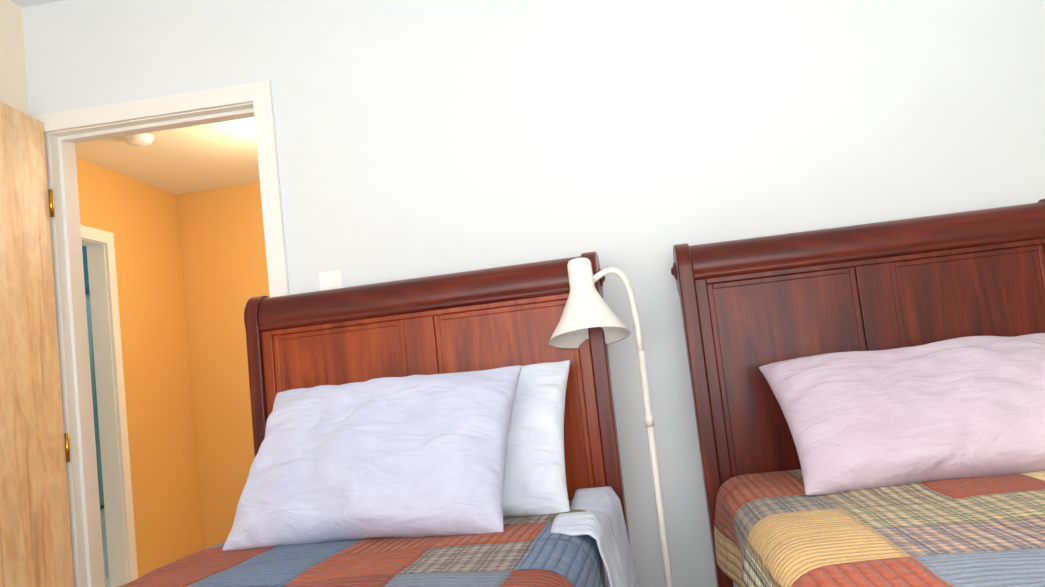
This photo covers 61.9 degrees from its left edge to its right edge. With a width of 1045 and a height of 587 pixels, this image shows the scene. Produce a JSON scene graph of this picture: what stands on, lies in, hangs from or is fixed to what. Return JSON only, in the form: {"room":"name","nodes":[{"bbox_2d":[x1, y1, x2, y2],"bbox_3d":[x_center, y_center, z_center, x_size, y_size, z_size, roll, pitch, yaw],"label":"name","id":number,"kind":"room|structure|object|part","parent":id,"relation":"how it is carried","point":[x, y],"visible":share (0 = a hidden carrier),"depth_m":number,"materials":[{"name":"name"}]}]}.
{"room":"bedroom","nodes":[
{"label":"bedroom","id":0,"kind":"room"},
{"bbox_2d":[0,0,28,114],"bbox_3d":[-1.786,0.140,0.906,0.120,2.450,4.020,-7,-5,6],"label":"wall","id":1,"kind":"structure","parent":0,"point":[13,86],"depth_m":2.80,"materials":[{"name":"beige paint"}]},
{"bbox_2d":[0,101,73,586],"bbox_3d":[-1.454,0.427,2.383,0.035,2.033,0.700,-6,-5,0],"label":"door leaf","id":2,"kind":"structure","parent":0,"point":[35,542],"depth_m":2.59,"materials":[{"name":"brown wood"}]},
{"bbox_2d":[48,189,69,461],"bbox_3d":[-1.415,0.437,2.386,0.100,1.620,0.712,-6,-5,0],"label":"hinge","id":3,"kind":"object","parent":2,"relation":"attached to","point":[66,435],"depth_m":2.74,"materials":[{"name":"gold metal"}]},
{"bbox_2d":[82,246,86,287],"bbox_3d":[-2.844,0.759,6.771,1.500,2.450,0.100,-7,-5,6],"label":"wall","id":4,"kind":"structure","parent":0,"point":[82,246],"depth_m":6.86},
{"bbox_2d":[84,246,88,287],"bbox_3d":[-2.187,0.597,5.730,0.010,2.450,2.039,-7,-5,6],"label":"wall","id":5,"kind":"structure","parent":0,"point":[85,264],"depth_m":6.86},
{"bbox_2d":[105,577,109,586],"bbox_3d":[-1.650,1.696,4.460,4.550,0.060,4.280,-7,-5,6],"label":"floor","id":6,"kind":"structure","parent":0,"point":[107,583],"depth_m":5.70,"materials":[{"name":"tile"}]},
{"bbox_2d":[85,287,108,577],"bbox_3d":[-3.358,0.919,5.143,0.817,1.970,3.180,-7,-5,6],"label":"bathtub","id":7,"kind":"object","parent":6,"relation":"on","point":[97,440],"depth_m":5.96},
{"bbox_2d":[10,0,259,193],"bbox_3d":[-1.321,-1.029,2.785,6.190,0.080,7.920,-7,-5,6],"label":"ceiling","id":8,"kind":"structure","parent":0,"point":[210,156],"depth_m":4.77,"materials":[{"name":"white paint"}]},
{"bbox_2d":[124,133,153,146],"bbox_3d":[-1.921,-0.766,4.367,0.136,0.040,0.136,-7,-5,6],"label":"smoke detector","id":9,"kind":"object","parent":8,"relation":"attached to","point":[142,139],"visible":0.98,"depth_m":4.33,"materials":[{"name":"white plastic"}]},
{"bbox_2d":[76,158,204,577],"bbox_3d":[-2.319,0.469,4.070,0.100,2.450,3.180,-7,-5,6],"label":"wall","id":10,"kind":"structure","parent":0,"point":[138,219],"depth_m":5.10,"materials":[{"name":"orange paint"}]},
{"bbox_2d":[81,225,137,586],"bbox_3d":[-2.253,0.674,4.370,0.120,2.081,0.762,-7,-5,6],"label":"door frame","id":11,"kind":"structure","parent":10,"relation":"attached to","point":[114,449],"depth_m":4.69,"materials":[{"name":"white wood"}]},
{"bbox_2d":[177,183,269,547],"bbox_3d":[-0.765,0.415,5.452,2.700,2.450,0.100,-7,-5,6],"label":"wall","id":12,"kind":"structure","parent":0,"point":[224,259],"depth_m":5.54,"materials":[{"name":"orange paint"}]},
{"bbox_2d":[22,0,1044,586],"bbox_3d":[0.130,0.076,2.662,3.320,2.450,0.120,-7,-5,6],"label":"wall","id":13,"kind":"structure","parent":0,"point":[634,140],"depth_m":2.62,"materials":[{"name":"white paint"}]},
{"bbox_2d":[31,80,289,586],"bbox_3d":[-1.081,0.410,2.774,0.822,2.074,0.156,-7,-5,6],"label":"door frame","id":14,"kind":"structure","parent":13,"relation":"attached to","point":[65,131],"depth_m":2.79,"materials":[{"name":"white wood"}]},
{"bbox_2d":[318,270,342,290],"bbox_3d":[-0.589,-0.011,2.683,0.072,0.116,0.012,-7,-5,6],"label":"light switch","id":15,"kind":"object","parent":13,"relation":"attached to","point":[330,280],"visible":0.48,"depth_m":2.69,"materials":[{"name":"white plastic"}]},
{"bbox_3d":[0.044,1.174,0.564,3.560,0.060,4.140,-7,-5,6],"label":"floor","id":16,"kind":"structure","parent":0,"visible":0},
{"bbox_2d":[118,251,640,586],"bbox_3d":[-0.374,0.571,1.530,1.121,1.390,2.060,-7,-5,10],"label":"bed","id":17,"kind":"object","parent":16,"relation":"on","point":[458,429],"visible":0.98,"depth_m":2.06,"materials":[{"name":"brown wood"}]},
{"bbox_2d":[118,500,619,586],"bbox_3d":[-0.397,0.697,1.462,1.071,0.377,1.650,-7,-5,10],"label":"quilt","id":18,"kind":"object","parent":17,"relation":"on","point":[563,543],"depth_m":1.74,"materials":[{"name":"multicoloured fabric"}]},
{"bbox_2d":[222,365,522,551],"bbox_3d":[-0.349,0.381,2.073,0.700,0.470,0.169,-8,-45,15],"label":"pillow","id":19,"kind":"object","parent":17,"relation":"on","point":[413,458],"depth_m":1.99,"materials":[{"name":"white fabric"}]},
{"bbox_3d":[-0.245,0.534,2.427,0.956,0.986,0.040,-7,-5,10],"label":"frame","id":20,"kind":"part","parent":17,"relation":"part of","materials":[{"name":"brown wood"}]},
{"bbox_2d":[549,258,672,586],"bbox_3d":[0.303,0.572,2.271,0.362,1.363,0.294,-7,-5,6],"label":"floor lamp","id":21,"kind":"object","parent":16,"relation":"on","point":[586,307],"visible":1,"depth_m":2.29,"materials":[{"name":"white metal"}]},
{"bbox_3d":[0.164,0.022,2.285,0.216,0.239,0.211,-7,-5,6],"label":"lamp shade","id":22,"kind":"part","parent":21,"relation":"part of","materials":[{"name":"white"}]},
{"bbox_2d":[671,199,1044,586],"bbox_3d":[0.905,0.417,1.397,1.068,1.390,2.130,-7,-5,6],"label":"bed","id":23,"kind":"object","parent":16,"relation":"on","point":[869,403],"visible":1,"depth_m":2.09,"materials":[{"name":"brown wood"}]},
{"bbox_2d":[714,441,1044,586],"bbox_3d":[0.913,0.521,1.355,1.056,0.334,1.779,-7,-5,6],"label":"quilt","id":24,"kind":"object","parent":23,"relation":"on","point":[977,527],"depth_m":1.54,"materials":[{"name":"multicoloured fabric"}]},
{"bbox_2d":[758,332,1044,495],"bbox_3d":[0.987,0.265,2.037,0.780,0.166,0.460,-7,33,4],"label":"pillow","id":25,"kind":"object","parent":23,"relation":"on","point":[970,408],"depth_m":1.95,"materials":[{"name":"pink fabric"}]}
]}

